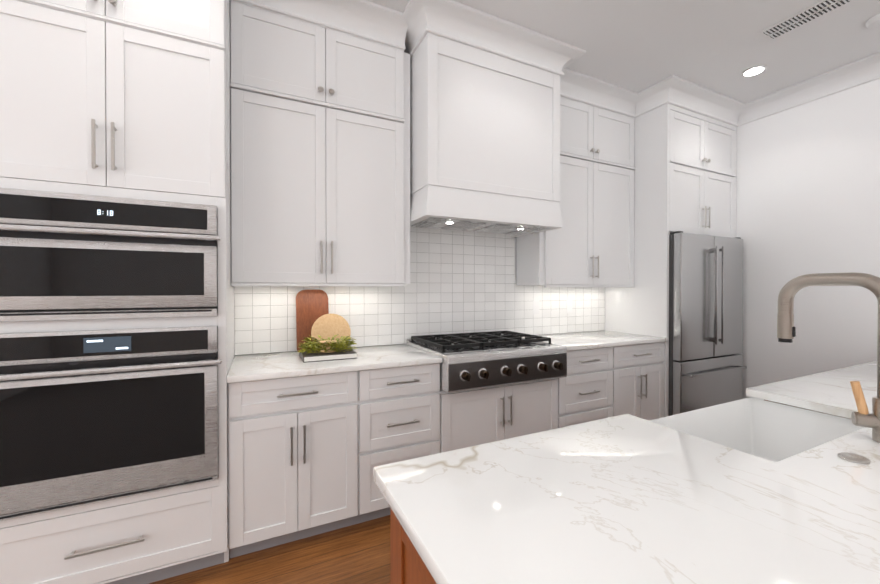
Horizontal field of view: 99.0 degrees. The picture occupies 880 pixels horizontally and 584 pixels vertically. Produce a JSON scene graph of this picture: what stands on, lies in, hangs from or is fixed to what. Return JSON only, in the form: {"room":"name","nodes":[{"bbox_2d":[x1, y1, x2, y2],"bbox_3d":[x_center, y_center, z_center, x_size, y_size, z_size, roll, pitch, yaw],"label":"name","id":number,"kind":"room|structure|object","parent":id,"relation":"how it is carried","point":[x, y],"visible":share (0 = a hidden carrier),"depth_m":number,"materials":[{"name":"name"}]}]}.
{"room":"kitchen","nodes":[
{"label":"kitchen","id":0,"kind":"room"},
{"bbox_2d":[149,515,390,583],"bbox_3d":[0.821,1.367,-0.131,7.020,0.100,6.400,0,0,-26],"label":"floor","id":1,"kind":"structure","parent":0,"point":[359,553],"depth_m":1.80,"materials":[{"name":"brown wood"}]},
{"bbox_2d":[0,0,233,583],"bbox_3d":[-1.491,-0.125,1.801,0.850,2.855,0.661,0,0,-26],"label":"tall cabinet","id":2,"kind":"object","parent":1,"relation":"on","point":[122,98],"visible":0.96,"depth_m":1.56,"materials":[{"name":"white paint"}]},
{"bbox_2d":[0,187,220,321],"bbox_3d":[-1.454,-0.140,1.747,0.804,0.497,0.658,0,0,-26],"label":"speed oven","id":3,"kind":"object","parent":2,"relation":"in","point":[67,256],"visible":1,"depth_m":1.51,"materials":[{"name":"grey"}]},
{"bbox_2d":[0,326,221,520],"bbox_3d":[-1.454,0.499,1.752,0.804,0.694,0.658,0,0,-26],"label":"wall oven","id":4,"kind":"object","parent":2,"relation":"in","point":[87,417],"visible":0.96,"depth_m":1.51,"materials":[{"name":"grey"}]},
{"bbox_2d":[228,370,363,558],"bbox_3d":[-0.843,0.858,2.151,0.613,0.884,0.606,0,0,-26],"label":"base cabinet","id":5,"kind":"object","parent":1,"relation":"on","point":[307,454],"depth_m":1.87,"materials":[{"name":"white paint"}]},
{"bbox_2d":[364,363,455,521],"bbox_3d":[-0.346,0.856,2.392,0.619,0.884,0.606,0,0,-26],"label":"base cabinet","id":6,"kind":"object","parent":1,"relation":"on","point":[407,414],"depth_m":2.12,"materials":[{"name":"white paint"}]},
{"bbox_2d":[456,378,559,449],"bbox_3d":[0.286,0.944,2.698,0.915,0.705,0.606,0,0,-26],"label":"base cabinet","id":7,"kind":"object","parent":1,"relation":"on","point":[492,414],"depth_m":2.43,"materials":[{"name":"white paint"}]},
{"bbox_2d":[406,331,566,392],"bbox_3d":[0.319,0.451,2.624,0.909,0.256,0.740,0,0,-26],"label":"gas rangetop","id":8,"kind":"object","parent":7,"relation":"on","point":[475,360],"visible":1,"depth_m":2.38,"materials":[{"name":"silver metal"}]},
{"bbox_2d":[560,346,623,427],"bbox_3d":[0.944,0.852,3.016,0.677,0.884,0.606,0,0,-26],"label":"base cabinet","id":9,"kind":"object","parent":1,"relation":"on","point":[592,389],"depth_m":2.77,"materials":[{"name":"white paint"}]},
{"bbox_2d":[390,400,848,583],"bbox_3d":[1.768,0.865,1.246,3.751,0.884,0.861,0,0,-26],"label":"kitchen island","id":10,"kind":"object","parent":1,"relation":"on","point":[408,565],"visible":0.1,"depth_m":0.75,"materials":[{"name":"brown wood"}]},
{"bbox_2d":[373,361,879,583],"bbox_3d":[1.825,0.407,1.132,3.805,0.030,1.211,0,0,-26],"label":"island countertop","id":11,"kind":"structure","parent":10,"relation":"on","point":[625,499],"depth_m":0.70,"materials":[{"name":"stone"}]},
{"bbox_2d":[650,397,864,462],"bbox_3d":[1.013,0.555,1.176,0.746,0.253,0.413,0,0,-26],"label":"sink","id":12,"kind":"object","parent":11,"relation":"in","point":[771,431],"visible":0.21,"depth_m":1.41,"materials":[{"name":"white ceramic"}]},
{"bbox_2d":[777,272,879,442],"bbox_3d":[1.119,0.169,1.071,0.072,0.446,0.259,0,0,-26],"label":"faucet","id":13,"kind":"object","parent":11,"relation":"on","point":[786,333],"visible":1,"depth_m":1.03,"materials":[{"name":"silver metal"}]},
{"bbox_2d":[838,452,870,463],"bbox_3d":[0.976,0.389,0.885,0.052,0.008,0.052,0,0,-26],"label":"switch","id":14,"kind":"object","parent":11,"relation":"on","point":[853,457],"visible":1,"depth_m":0.88,"materials":[{"name":"silver metal"}]},
{"bbox_2d":[624,342,664,420],"bbox_3d":[1.468,0.850,3.269,0.616,0.884,0.606,0,0,-26],"label":"base cabinet","id":15,"kind":"object","parent":1,"relation":"on","point":[644,367],"depth_m":3.02,"materials":[{"name":"white paint"}]},
{"bbox_2d":[227,330,667,382],"bbox_3d":[0.318,0.396,2.697,3.182,0.030,0.632,0,0,-26],"label":"countertop","id":16,"kind":"structure","parent":15,"relation":"on","point":[254,367],"depth_m":2.17,"materials":[{"name":"stone"}]},
{"bbox_2d":[296,290,328,351],"bbox_3d":[-0.823,0.183,2.430,0.200,0.396,0.094,0,0,-26],"label":"cutting board","id":17,"kind":"object","parent":16,"relation":"on","point":[311,307],"visible":0.65,"depth_m":2.42,"materials":[{"name":"brown wood"}]},
{"bbox_2d":[299,347,356,362],"bbox_3d":[-0.660,0.367,2.208,0.293,0.033,0.225,0,0,-26],"label":"book","id":18,"kind":"object","parent":16,"relation":"on","point":[315,357],"visible":0.79,"depth_m":2.12,"materials":[{"name":"grey paper"}]},
{"bbox_2d":[298,334,356,353],"bbox_3d":[-0.659,0.301,2.204,0.347,0.096,0.264,0,0,-26],"label":"plant","id":19,"kind":"object","parent":18,"relation":"on","point":[343,343],"visible":1,"depth_m":2.16,"materials":[{"name":"green plant"}]},
{"bbox_2d":[311,314,350,347],"bbox_3d":[-0.698,0.260,2.408,0.244,0.242,0.080,0,0,-26],"label":"round cutting board","id":20,"kind":"object","parent":16,"relation":"on","point":[326,326],"visible":0.6,"depth_m":2.40,"materials":[{"name":"brown wood"}]},
{"bbox_2d":[605,103,736,416],"bbox_3d":[2.220,-0.138,3.601,1.031,2.855,0.651,0,0,-26],"label":"tall cabinet","id":21,"kind":"object","parent":1,"relation":"on","point":[685,171],"visible":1,"depth_m":3.28,"materials":[{"name":"white paint"}]},
{"bbox_2d":[668,231,746,415],"bbox_3d":[2.237,0.388,3.535,0.921,1.781,0.740,0,0,-26],"label":"refrigerator","id":22,"kind":"object","parent":1,"relation":"on","point":[706,367],"visible":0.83,"depth_m":3.18,"materials":[{"name":"grey metal"}]},
{"bbox_2d":[234,237,600,355],"bbox_3d":[-0.551,-0.204,2.693,7.020,3.000,0.100,0,0,-26],"label":"wall","id":23,"kind":"structure","parent":0,"point":[405,343],"depth_m":3.21,"materials":[{"name":"white paint"}]},
{"bbox_2d":[230,0,409,286],"bbox_3d":[-0.711,-0.795,2.345,1.031,1.523,0.351,0,0,-26],"label":"upper cabinet","id":24,"kind":"object","parent":23,"relation":"attached to","point":[320,151],"visible":1,"depth_m":2.19,"materials":[{"name":"white paint"}]},
{"bbox_2d":[234,227,604,354],"bbox_3d":[0.179,-0.064,2.981,3.182,0.884,0.016,0,0,-26],"label":"backsplash","id":25,"kind":"structure","parent":23,"relation":"attached to","point":[461,281],"depth_m":2.89,"materials":[{"name":"tile"}]},
{"bbox_2d":[410,33,562,236],"bbox_3d":[0.283,-1.025,2.714,1.074,1.129,0.550,0,0,-26],"label":"range hood","id":26,"kind":"object","parent":23,"relation":"attached to","point":[485,141],"visible":1,"depth_m":2.45,"materials":[{"name":"white paint"}]},
{"bbox_2d":[516,96,634,286],"bbox_3d":[1.208,-0.802,3.274,1.069,1.523,0.351,0,0,-26],"label":"upper cabinet","id":27,"kind":"object","parent":23,"relation":"attached to","point":[590,243],"visible":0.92,"depth_m":3.14,"materials":[{"name":"white paint"}]},
{"bbox_2d":[367,0,879,102],"bbox_3d":[0.821,-1.733,-0.154,7.020,0.100,6.400,0,0,-26],"label":"ceiling","id":28,"kind":"structure","parent":0,"point":[719,46],"depth_m":2.51,"materials":[{"name":"white paint"}]},
{"bbox_2d":[236,0,424,55],"bbox_3d":[-0.615,-1.627,2.158,1.057,0.144,0.150,0,0,-26],"label":"crown molding","id":29,"kind":"structure","parent":28,"relation":"attached to","point":[365,19],"depth_m":2.23,"materials":[{"name":"white paint"}]},
{"bbox_2d":[404,0,587,83],"bbox_3d":[0.422,-1.629,2.423,1.288,0.144,0.124,0,0,-26],"label":"crown molding","id":30,"kind":"structure","parent":28,"relation":"attached to","point":[410,26],"depth_m":2.39,"materials":[{"name":"white paint"}]},
{"bbox_2d":[560,76,651,117],"bbox_3d":[1.291,-1.634,3.079,1.095,0.144,0.150,0,0,-26],"label":"crown molding","id":31,"kind":"structure","parent":28,"relation":"attached to","point":[592,91],"depth_m":3.16,"materials":[{"name":"white paint"}]},
{"bbox_2d":[740,65,766,77],"bbox_3d":[2.422,-1.702,2.898,0.160,0.005,0.160,0,0,-26],"label":"recessed light","id":32,"kind":"object","parent":28,"relation":"in","point":[754,71],"visible":1,"depth_m":2.90,"materials":[{"name":"white paint"}]},
{"bbox_2d":[758,0,854,40],"bbox_3d":[2.250,-1.695,2.322,0.170,0.010,0.400,0,0,-26],"label":"ceiling vent","id":33,"kind":"object","parent":28,"relation":"in","point":[817,10],"visible":1,"depth_m":2.32,"materials":[{"name":"white metal"}]},
{"bbox_2d":[866,14,879,28],"bbox_3d":[2.738,-1.682,2.329,0.130,0.036,0.130,0,0,-26],"label":"smoke detector","id":34,"kind":"object","parent":28,"relation":"attached to","point":[873,22],"visible":0.98,"depth_m":2.33,"materials":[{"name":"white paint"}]},
{"bbox_2d":[736,78,879,399],"bbox_3d":[3.936,-0.194,1.364,0.100,3.000,6.200,0,0,-26],"label":"wall","id":35,"kind":"structure","parent":0,"point":[808,190],"depth_m":3.08,"materials":[{"name":"white paint"}]},
{"bbox_2d":[652,75,747,124],"bbox_3d":[2.264,-1.635,3.228,1.036,0.144,0.130,0,0,-26],"label":"crown molding","id":36,"kind":"structure","parent":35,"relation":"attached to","point":[674,90],"depth_m":3.21,"materials":[{"name":"white paint"}]},
{"bbox_2d":[732,52,879,126],"bbox_3d":[3.975,-1.619,1.025,0.124,0.144,5.574,0,0,-26],"label":"crown molding","id":37,"kind":"structure","parent":35,"relation":"attached to","point":[864,70],"depth_m":3.01,"materials":[{"name":"white paint"}]}
]}

